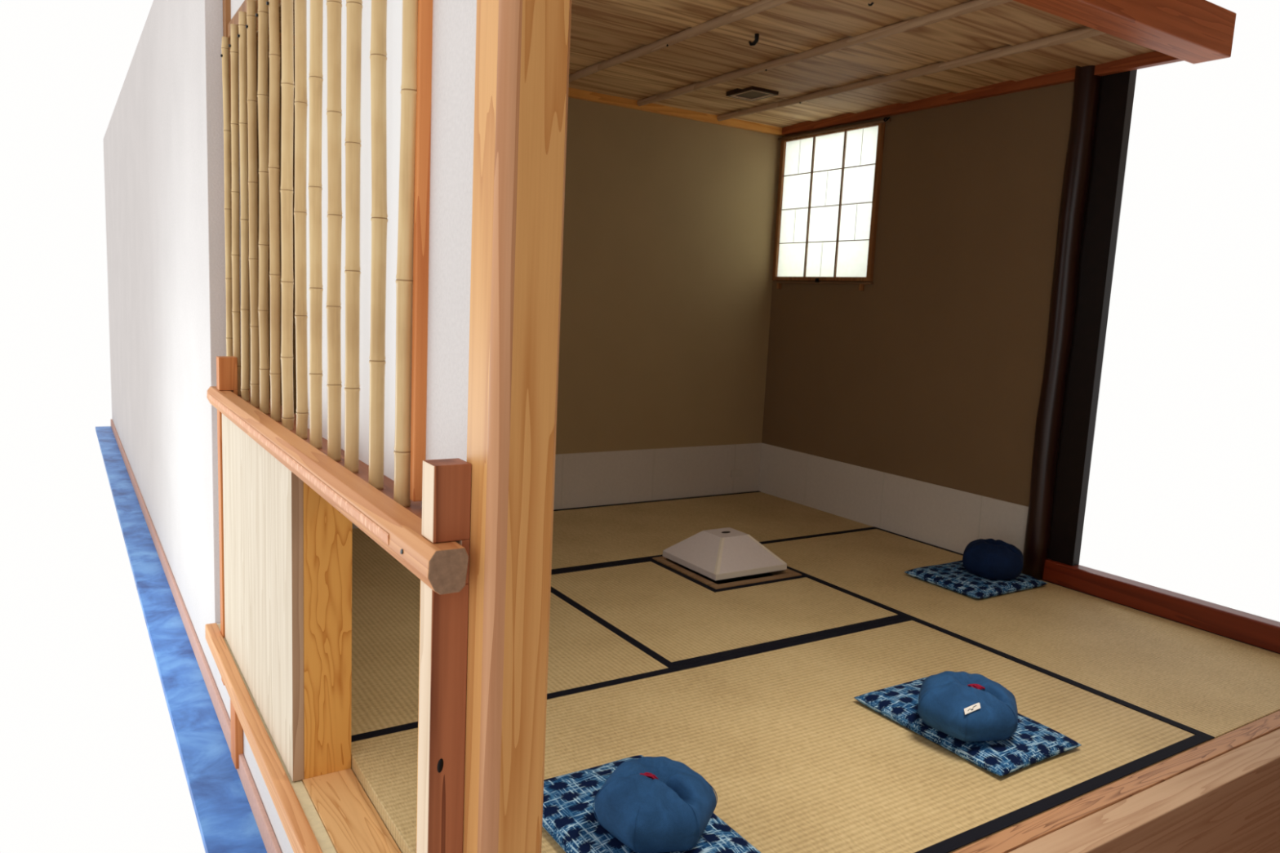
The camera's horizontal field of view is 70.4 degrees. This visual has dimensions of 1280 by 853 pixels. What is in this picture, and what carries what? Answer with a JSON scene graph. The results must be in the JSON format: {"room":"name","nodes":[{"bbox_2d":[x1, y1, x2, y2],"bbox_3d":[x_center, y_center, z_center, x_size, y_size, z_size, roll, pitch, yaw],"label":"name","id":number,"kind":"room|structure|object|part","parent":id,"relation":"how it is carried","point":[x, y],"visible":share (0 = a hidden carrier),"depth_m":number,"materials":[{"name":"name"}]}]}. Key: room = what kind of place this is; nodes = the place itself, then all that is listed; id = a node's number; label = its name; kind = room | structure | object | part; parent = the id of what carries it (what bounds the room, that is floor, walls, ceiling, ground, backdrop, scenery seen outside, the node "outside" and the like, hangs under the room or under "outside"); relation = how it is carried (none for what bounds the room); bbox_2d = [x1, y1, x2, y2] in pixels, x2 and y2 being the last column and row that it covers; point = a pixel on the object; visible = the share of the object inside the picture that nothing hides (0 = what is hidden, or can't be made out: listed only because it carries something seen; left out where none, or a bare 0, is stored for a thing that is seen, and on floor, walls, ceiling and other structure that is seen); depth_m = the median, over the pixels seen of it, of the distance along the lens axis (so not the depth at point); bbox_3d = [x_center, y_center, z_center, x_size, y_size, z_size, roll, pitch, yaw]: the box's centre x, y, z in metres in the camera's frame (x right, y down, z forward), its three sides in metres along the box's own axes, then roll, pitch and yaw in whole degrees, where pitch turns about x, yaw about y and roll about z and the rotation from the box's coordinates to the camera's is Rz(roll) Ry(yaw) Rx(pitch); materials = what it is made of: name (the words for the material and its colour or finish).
{"room":"japanese tea room","nodes":[
{"label":"japanese tea room","id":0,"kind":"room"},
{"bbox_2d":[95,426,266,852],"bbox_3d":[-2.703,0.642,4.979,0.200,0.030,8.940,-2,9,-33],"label":"water channel","id":1,"kind":"structure","parent":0,"point":[225,819],"depth_m":3.14,"materials":[{"name":"blue liquid"}]},
{"bbox_2d":[462,0,571,852],"bbox_3d":[-0.163,-0.075,1.177,0.089,2.670,0.089,-2,9,-33],"label":"pillar","id":2,"kind":"structure","parent":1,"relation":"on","point":[522,58],"depth_m":1.15,"materials":[{"name":"brown wood"}]},
{"bbox_2d":[416,457,471,852],"bbox_3d":[-0.275,0.486,1.255,0.052,0.888,0.046,-2,9,-33],"label":"post","id":3,"kind":"object","parent":2,"relation":"attached to","point":[446,482],"visible":0.81,"depth_m":1.22,"materials":[{"name":"red wood"}]},
{"bbox_2d":[102,0,476,852],"bbox_3d":[-2.556,-0.697,4.847,0.116,2.670,8.940,-2,9,-33],"label":"wall","id":4,"kind":"structure","parent":0,"point":[163,139],"depth_m":3.33,"materials":[{"name":"white paint"}]},
{"bbox_2d":[110,418,281,852],"bbox_3d":[-2.673,0.592,4.990,0.012,0.070,8.940,-2,9,-33],"label":"baseboard","id":5,"kind":"structure","parent":4,"relation":"attached to","point":[268,837],"depth_m":3.14,"materials":[{"name":"beige wood"}]},
{"bbox_2d":[216,355,237,685],"bbox_3d":[-1.266,0.298,2.797,0.052,1.025,0.047,-2,9,-33],"label":"post","id":6,"kind":"object","parent":4,"relation":"attached to","point":[226,366],"visible":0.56,"depth_m":2.74,"materials":[{"name":"orange wood"}]},
{"bbox_2d":[230,699,243,768],"bbox_3d":[-1.183,0.860,2.664,0.022,0.266,0.085,-2,9,-33],"label":"stub","id":7,"kind":"object","parent":4,"relation":"attached to","point":[237,731],"visible":0.4,"depth_m":2.64,"materials":[{"name":"orange wood"}]},
{"bbox_2d":[204,413,421,852],"bbox_3d":[-0.755,0.444,2.049,0.166,0.779,2.050,-2,9,-33],"label":"door","id":8,"kind":"structure","parent":4,"relation":"in","point":[283,660],"depth_m":2.02,"materials":[{"name":"brown wood"}]},
{"bbox_3d":[-0.999,0.372,2.366,0.024,0.702,0.959,-2,9,-33],"label":"panel","id":9,"kind":"part","parent":8,"relation":"part of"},
{"bbox_3d":[-0.828,0.800,2.062,0.034,0.050,2.050,-2,9,-33],"label":"sill","id":10,"kind":"part","parent":8,"relation":"part of","materials":[{"name":"brown wood"}]},
{"bbox_2d":[206,0,468,594],"bbox_3d":[-0.748,-0.717,1.979,0.151,1.574,2.157,-2,9,-33],"label":"window","id":11,"kind":"structure","parent":4,"relation":"in","point":[394,7],"depth_m":1.61,"materials":[{"name":"orange wood"}]},
{"bbox_2d":[220,35,232,391],"bbox_3d":[-1.276,-0.644,2.811,0.026,1.072,0.029,2,8,-5],"label":"bamboo pole","id":12,"kind":"object","parent":11,"relation":"on","point":[224,45],"visible":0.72,"depth_m":2.79,"materials":[{"name":"brown wood"}]},
{"bbox_2d":[228,23,240,395],"bbox_3d":[-1.198,-0.623,2.687,0.027,1.072,0.060,-2,9,-33],"label":"bamboo pole","id":13,"kind":"object","parent":11,"relation":"on","point":[234,52],"visible":0.87,"depth_m":2.67,"materials":[{"name":"brown wood"}]},
{"bbox_3d":[-1.275,-0.888,2.874,0.066,1.530,0.055,-2,9,-33],"label":"frame","id":14,"kind":"part","parent":11,"relation":"part of","materials":[{"name":"brown wood"}]},
{"bbox_2d":[237,11,249,401],"bbox_3d":[-1.118,-0.602,2.563,0.027,1.072,0.059,-2,9,-33],"label":"bamboo pole","id":15,"kind":"object","parent":11,"relation":"on","point":[243,122],"visible":0.91,"depth_m":2.55,"materials":[{"name":"brown wood"}]},
{"bbox_2d":[245,0,259,408],"bbox_3d":[-1.041,-0.582,2.446,0.029,1.071,0.036,1,8,-11],"label":"bamboo pole","id":16,"kind":"object","parent":11,"relation":"on","point":[251,19],"visible":0.95,"depth_m":2.44,"materials":[{"name":"brown wood"}]},
{"bbox_2d":[255,0,270,414],"bbox_3d":[-0.965,-0.562,2.326,0.031,1.071,0.049,-2,9,-33],"label":"bamboo pole","id":17,"kind":"object","parent":11,"relation":"on","point":[262,15],"visible":0.94,"depth_m":2.32,"materials":[{"name":"brown wood"}]},
{"bbox_2d":[266,0,280,422],"bbox_3d":[-0.889,-0.542,2.211,0.034,1.071,0.036,3,8,-1],"label":"bamboo pole","id":18,"kind":"object","parent":11,"relation":"on","point":[273,5],"visible":0.98,"depth_m":2.20,"materials":[{"name":"brown wood"}]},
{"bbox_2d":[280,0,294,430],"bbox_3d":[-0.812,-0.521,2.091,0.033,1.072,0.048,0,8,-22],"label":"bamboo pole","id":19,"kind":"object","parent":11,"relation":"on","point":[287,85],"visible":0.97,"depth_m":2.08,"materials":[{"name":"brown wood"}]},
{"bbox_2d":[293,0,308,439],"bbox_3d":[-0.738,-0.502,1.976,0.033,1.071,0.029,6,9,23],"label":"bamboo pole","id":20,"kind":"object","parent":11,"relation":"on","point":[300,6],"visible":0.98,"depth_m":1.98,"materials":[{"name":"brown wood"}]},
{"bbox_2d":[307,0,323,448],"bbox_3d":[-0.664,-0.483,1.861,0.033,1.071,0.032,3,8,1],"label":"bamboo pole","id":21,"kind":"object","parent":11,"relation":"on","point":[316,76],"visible":0.97,"depth_m":1.86,"materials":[{"name":"brown wood"}]},
{"bbox_3d":[-0.764,0.030,2.106,0.092,0.021,2.030,-2,9,-33],"label":"sill","id":22,"kind":"part","parent":11,"relation":"part of","materials":[{"name":"brown wood"}]},
{"bbox_2d":[325,0,342,461],"bbox_3d":[-0.587,-0.463,1.743,0.030,1.071,0.040,-2,9,-33],"label":"bamboo pole","id":23,"kind":"object","parent":11,"relation":"on","point":[334,113],"visible":0.99,"depth_m":1.74,"materials":[{"name":"brown wood"}]},
{"bbox_3d":[-0.782,0.045,1.993,0.057,0.059,2.002,-2,9,-33],"label":"window rail","id":24,"kind":"part","parent":11,"relation":"part of","materials":[{"name":"brown wood"}]},
{"bbox_2d":[344,0,362,473],"bbox_3d":[-0.516,-0.444,1.632,0.031,1.071,0.028,6,9,23],"label":"bamboo pole","id":25,"kind":"object","parent":11,"relation":"on","point":[353,7],"visible":0.99,"depth_m":1.64,"materials":[{"name":"brown wood"}]},
{"bbox_2d":[368,0,387,489],"bbox_3d":[-0.432,-0.422,1.502,0.034,1.071,0.030,4,8,12],"label":"bamboo pole","id":26,"kind":"object","parent":11,"relation":"on","point":[378,53],"visible":0.98,"depth_m":1.51,"materials":[{"name":"brown wood"}]},
{"bbox_2d":[393,0,417,507],"bbox_3d":[-0.351,-0.401,1.377,0.031,1.071,0.044,-2,9,-33],"label":"bamboo pole","id":27,"kind":"object","parent":11,"relation":"on","point":[404,276],"visible":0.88,"depth_m":1.39,"materials":[{"name":"brown wood"}]},
{"bbox_3d":[-0.296,-0.636,1.351,0.070,1.520,0.018,-2,9,-33],"label":"frame","id":28,"kind":"part","parent":11,"relation":"part of","materials":[{"name":"orange wood"}]},
{"bbox_2d":[952,710,1279,852],"bbox_3d":[1.059,0.868,2.070,2.862,0.058,0.050,-2,9,-33],"label":"trim","id":29,"kind":"structure","parent":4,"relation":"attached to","point":[1015,837],"depth_m":2.08,"materials":[{"name":"brown wood"}]},
{"bbox_2d":[1013,0,1235,63],"bbox_3d":[0.780,-1.299,2.381,2.893,0.145,0.125,-2,9,-33],"label":"wooden beam","id":30,"kind":"structure","parent":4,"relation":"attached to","point":[1191,31],"depth_m":2.91,"materials":[{"name":"brown wood"}]},
{"bbox_2d":[1008,728,1279,852],"bbox_3d":[1.087,1.032,2.037,2.862,0.364,0.078,-2,9,-33],"label":"wooden beam","id":31,"kind":"structure","parent":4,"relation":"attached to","point":[1229,802],"depth_m":2.13,"materials":[{"name":"brown wood"}]},
{"bbox_2d":[256,40,782,528],"bbox_3d":[-0.462,-0.665,4.436,3.020,2.420,0.120,-2,9,-33],"label":"wall","id":32,"kind":"structure","parent":0,"point":[669,224],"depth_m":4.72,"materials":[{"name":"beige paint"}]},
{"bbox_2d":[256,31,785,136],"bbox_3d":[-0.415,-1.573,4.220,2.873,0.044,0.035,-2,9,-33],"label":"trim","id":33,"kind":"structure","parent":32,"relation":"attached to","point":[572,92],"depth_m":4.56,"materials":[{"name":"brown wood"}]},
{"bbox_2d":[351,443,761,528],"bbox_3d":[-0.513,0.283,4.489,2.873,0.284,0.004,-2,9,-33],"label":"baseboard","id":34,"kind":"structure","parent":32,"relation":"attached to","point":[588,479],"depth_m":4.86,"materials":[{"name":"paint"}]},
{"bbox_2d":[268,0,1155,127],"bbox_3d":[0.156,-1.448,3.334,2.910,0.025,2.184,-2,9,-33],"label":"ceiling","id":35,"kind":"structure","parent":0,"point":[601,30],"depth_m":3.43,"materials":[{"name":"brown wood"}]},
{"bbox_2d":[568,0,791,82],"bbox_3d":[0.141,-1.424,3.323,0.039,0.039,2.165,-2,9,-33],"label":"pole","id":36,"kind":"object","parent":35,"relation":"attached to","point":[760,6],"visible":0.87,"depth_m":3.28,"materials":[{"name":"brown wood"}]},
{"bbox_2d":[725,85,778,101],"bbox_3d":[0.516,-1.536,4.174,0.155,0.029,0.190,-2,9,-33],"label":"ceiling vent","id":37,"kind":"object","parent":35,"relation":"in","point":[752,93],"visible":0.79,"depth_m":4.16,"materials":[{"name":"black wood"}]},
{"bbox_3d":[0.456,-1.534,4.136,0.014,0.028,0.190,-2,9,-33],"label":"frame","id":38,"kind":"part","parent":37,"relation":"part of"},
{"bbox_3d":[0.516,-1.539,4.174,0.117,0.023,0.152,-2,9,-33],"label":"panel","id":39,"kind":"part","parent":37,"relation":"part of","materials":[{"name":"brown wood"}]},
{"bbox_3d":[0.575,-1.539,4.212,0.014,0.028,0.190,-2,9,-33],"label":"frame","id":40,"kind":"part","parent":37,"relation":"part of","materials":[{"name":"brown wood"}]},
{"bbox_3d":[0.563,-1.524,4.101,0.127,0.028,0.014,-2,9,-33],"label":"frame","id":41,"kind":"part","parent":37,"relation":"part of","materials":[{"name":"black wood"}]},
{"bbox_2d":[748,33,759,45],"bbox_3d":[0.415,-1.409,3.295,0.018,0.050,0.045,-3,10,-37],"label":"ceiling hook","id":42,"kind":"object","parent":35,"relation":"hanging from","point":[757,35],"visible":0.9,"depth_m":3.29,"materials":[{"name":"black metal"}]},
{"bbox_2d":[636,0,1013,106],"bbox_3d":[0.557,-1.441,3.589,0.037,0.040,2.165,-2,9,-33],"label":"batten","id":43,"kind":"object","parent":35,"relation":"attached to","point":[963,8],"visible":1,"depth_m":3.30,"materials":[{"name":"brown wood"}]},
{"bbox_2d":[716,26,1106,120],"bbox_3d":[0.974,-1.457,3.855,0.040,0.039,2.165,-2,9,-33],"label":"batten","id":44,"kind":"object","parent":35,"relation":"attached to","point":[1069,36],"visible":0.97,"depth_m":3.56,"materials":[{"name":"brown wood"}]},
{"bbox_2d":[761,69,1137,565],"bbox_3d":[1.313,-0.568,4.356,0.120,2.420,1.945,-2,9,-33],"label":"wall","id":45,"kind":"structure","parent":0,"point":[931,372],"depth_m":4.04,"materials":[{"name":"brown paint"}]},
{"bbox_2d":[775,278,873,290],"bbox_3d":[0.951,-0.749,4.774,0.030,0.059,0.710,-2,9,-33],"label":"window ledge","id":46,"kind":"object","parent":45,"relation":"attached to","point":[861,284],"visible":1,"depth_m":4.74,"materials":[{"name":"brown wood"}]},
{"bbox_2d":[772,118,891,281],"bbox_3d":[0.966,-1.150,4.724,0.031,0.774,0.807,-2,9,-33],"label":"window","id":47,"kind":"structure","parent":45,"relation":"in","point":[829,183],"depth_m":4.71,"materials":[{"name":"paper"}]},
{"bbox_3d":[0.773,-1.197,5.031,0.022,0.765,0.025,-2,9,-33],"label":"frame","id":48,"kind":"part","parent":47,"relation":"part of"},
{"bbox_3d":[0.945,-0.779,4.788,0.022,0.020,0.682,-2,9,-33],"label":"frame","id":49,"kind":"part","parent":47,"relation":"part of","materials":[{"name":"brown wood"}]},
{"bbox_3d":[0.981,-1.520,4.686,0.022,0.020,0.682,-2,9,-33],"label":"frame","id":50,"kind":"part","parent":47,"relation":"part of","materials":[{"name":"brown wood"}]},
{"bbox_3d":[0.977,-1.523,4.668,0.014,0.020,0.807,-2,9,-33],"label":"rail","id":51,"kind":"part","parent":47,"relation":"part of","materials":[{"name":"brown wood"}]},
{"bbox_3d":[1.153,-1.098,4.443,0.022,0.765,0.026,-2,9,-33],"label":"frame","id":52,"kind":"part","parent":47,"relation":"part of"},
{"bbox_2d":[758,443,1028,554],"bbox_3d":[1.162,0.358,4.535,0.004,0.284,1.739,-2,9,-33],"label":"baseboard","id":53,"kind":"structure","parent":45,"relation":"attached to","point":[940,516],"depth_m":4.43,"materials":[{"name":"paint"}]},
{"bbox_2d":[782,50,1182,135],"bbox_3d":[1.362,-1.468,4.079,0.035,0.044,2.135,-2,9,-33],"label":"trim","id":54,"kind":"structure","parent":45,"relation":"attached to","point":[1156,58],"depth_m":3.87,"materials":[{"name":"brown wood"}]},
{"bbox_2d":[1042,559,1279,653],"bbox_3d":[1.983,0.680,3.311,0.069,0.118,1.105,-2,9,-33],"label":"sill","id":55,"kind":"structure","parent":45,"relation":"attached to","point":[1247,628],"depth_m":3.32,"materials":[{"name":"brown wood"}]},
{"bbox_3d":[0.230,0.708,3.350,2.873,0.065,3.016,-2,9,-33],"label":"floor","id":56,"kind":"structure","parent":0,"visible":0},
{"bbox_2d":[351,528,676,735],"bbox_3d":[-0.812,0.616,3.210,0.971,0.057,1.905,-2,9,-33],"label":"mat","id":57,"kind":"object","parent":56,"relation":"on","point":[584,649],"visible":0.14,"depth_m":2.76,"materials":[{"name":"beige plant"}]},
{"bbox_2d":[551,490,877,572],"bbox_3d":[0.137,0.499,4.388,1.900,0.057,0.928,-2,9,-33],"label":"mat","id":58,"kind":"object","parent":56,"relation":"on","point":[583,537],"visible":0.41,"depth_m":4.42,"materials":[{"name":"beige plant"}]},
{"bbox_2d":[652,556,801,589],"bbox_3d":[0.349,0.597,3.717,0.432,0.056,0.439,-2,9,-33],"label":"hearth","id":59,"kind":"object","parent":56,"relation":"on","point":[788,573],"visible":0.26,"depth_m":3.62,"materials":[{"name":"brown wood"}]},
{"bbox_2d":[662,527,786,581],"bbox_3d":[0.348,0.499,3.738,0.362,0.130,0.368,-2,9,-33],"label":"cover","id":60,"kind":"object","parent":59,"relation":"on","point":[728,553],"visible":1,"depth_m":3.64,"materials":[{"name":"white fabric"}]},
{"bbox_2d":[551,558,905,666],"bbox_3d":[0.261,0.648,3.349,0.983,0.057,0.973,-2,9,-33],"label":"mat","id":61,"kind":"object","parent":56,"relation":"on","point":[683,620],"visible":0.73,"depth_m":3.21,"materials":[{"name":"beige plant"}]},
{"bbox_2d":[351,617,1208,852],"bbox_3d":[0.384,0.804,2.261,1.956,0.057,1.009,-2,9,-33],"label":"mat","id":62,"kind":"object","parent":56,"relation":"on","point":[793,762],"visible":0.63,"depth_m":2.22,"materials":[{"name":"beige plant"}]},
{"bbox_2d":[542,755,760,852],"bbox_3d":[-0.012,0.795,1.831,0.330,0.040,0.460,-2,9,-33],"label":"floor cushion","id":63,"kind":"object","parent":62,"relation":"on","point":[569,818],"visible":0.38,"depth_m":1.80,"materials":[{"name":"blue fabric"}]},
{"bbox_2d":[592,756,717,852],"bbox_3d":[0.031,0.730,1.763,0.244,0.134,0.227,10,11,42],"label":"cushion","id":64,"kind":"object","parent":63,"relation":"on","point":[649,804],"visible":1,"depth_m":1.69,"materials":[{"name":"fabric"}]},
{"bbox_2d":[854,676,1080,776],"bbox_3d":[0.845,0.761,2.374,0.320,0.040,0.465,-2,9,-33],"label":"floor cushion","id":65,"kind":"object","parent":62,"relation":"on","point":[1033,742],"visible":0.66,"depth_m":2.25,"materials":[{"name":"blue fabric"}]},
{"bbox_2d":[917,671,1017,742],"bbox_3d":[0.821,0.699,2.277,0.263,0.132,0.245,10,11,42],"label":"cushion","id":66,"kind":"object","parent":65,"relation":"on","point":[964,706],"visible":1,"depth_m":2.20,"materials":[{"name":"fabric"}]},
{"bbox_2d":[762,528,1279,742],"bbox_3d":[1.333,0.688,3.439,0.915,0.057,1.986,-2,9,-33],"label":"mat","id":67,"kind":"object","parent":56,"relation":"on","point":[1208,685],"visible":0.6,"depth_m":3.10,"materials":[{"name":"beige plant"}]},
{"bbox_2d":[904,560,1047,599],"bbox_3d":[1.361,0.606,3.681,0.435,0.040,0.360,-2,9,-33],"label":"floor cushion","id":68,"kind":"object","parent":67,"relation":"on","point":[953,576],"visible":0.77,"depth_m":3.58,"materials":[{"name":"blue fabric"}]},
{"bbox_2d":[962,538,1023,580],"bbox_3d":[1.417,0.532,3.645,0.238,0.144,0.255,-5,11,-44],"label":"cushion","id":69,"kind":"object","parent":68,"relation":"on","point":[988,558],"visible":1,"depth_m":3.56,"materials":[{"name":"fabric"}]},
{"bbox_2d":[1021,65,1101,580],"bbox_3d":[1.693,-0.510,3.631,0.100,2.301,0.102,-2,9,-33],"label":"post","id":70,"kind":"object","parent":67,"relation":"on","point":[1077,166],"visible":0.83,"depth_m":3.61,"materials":[{"name":"black wood"}]}
]}

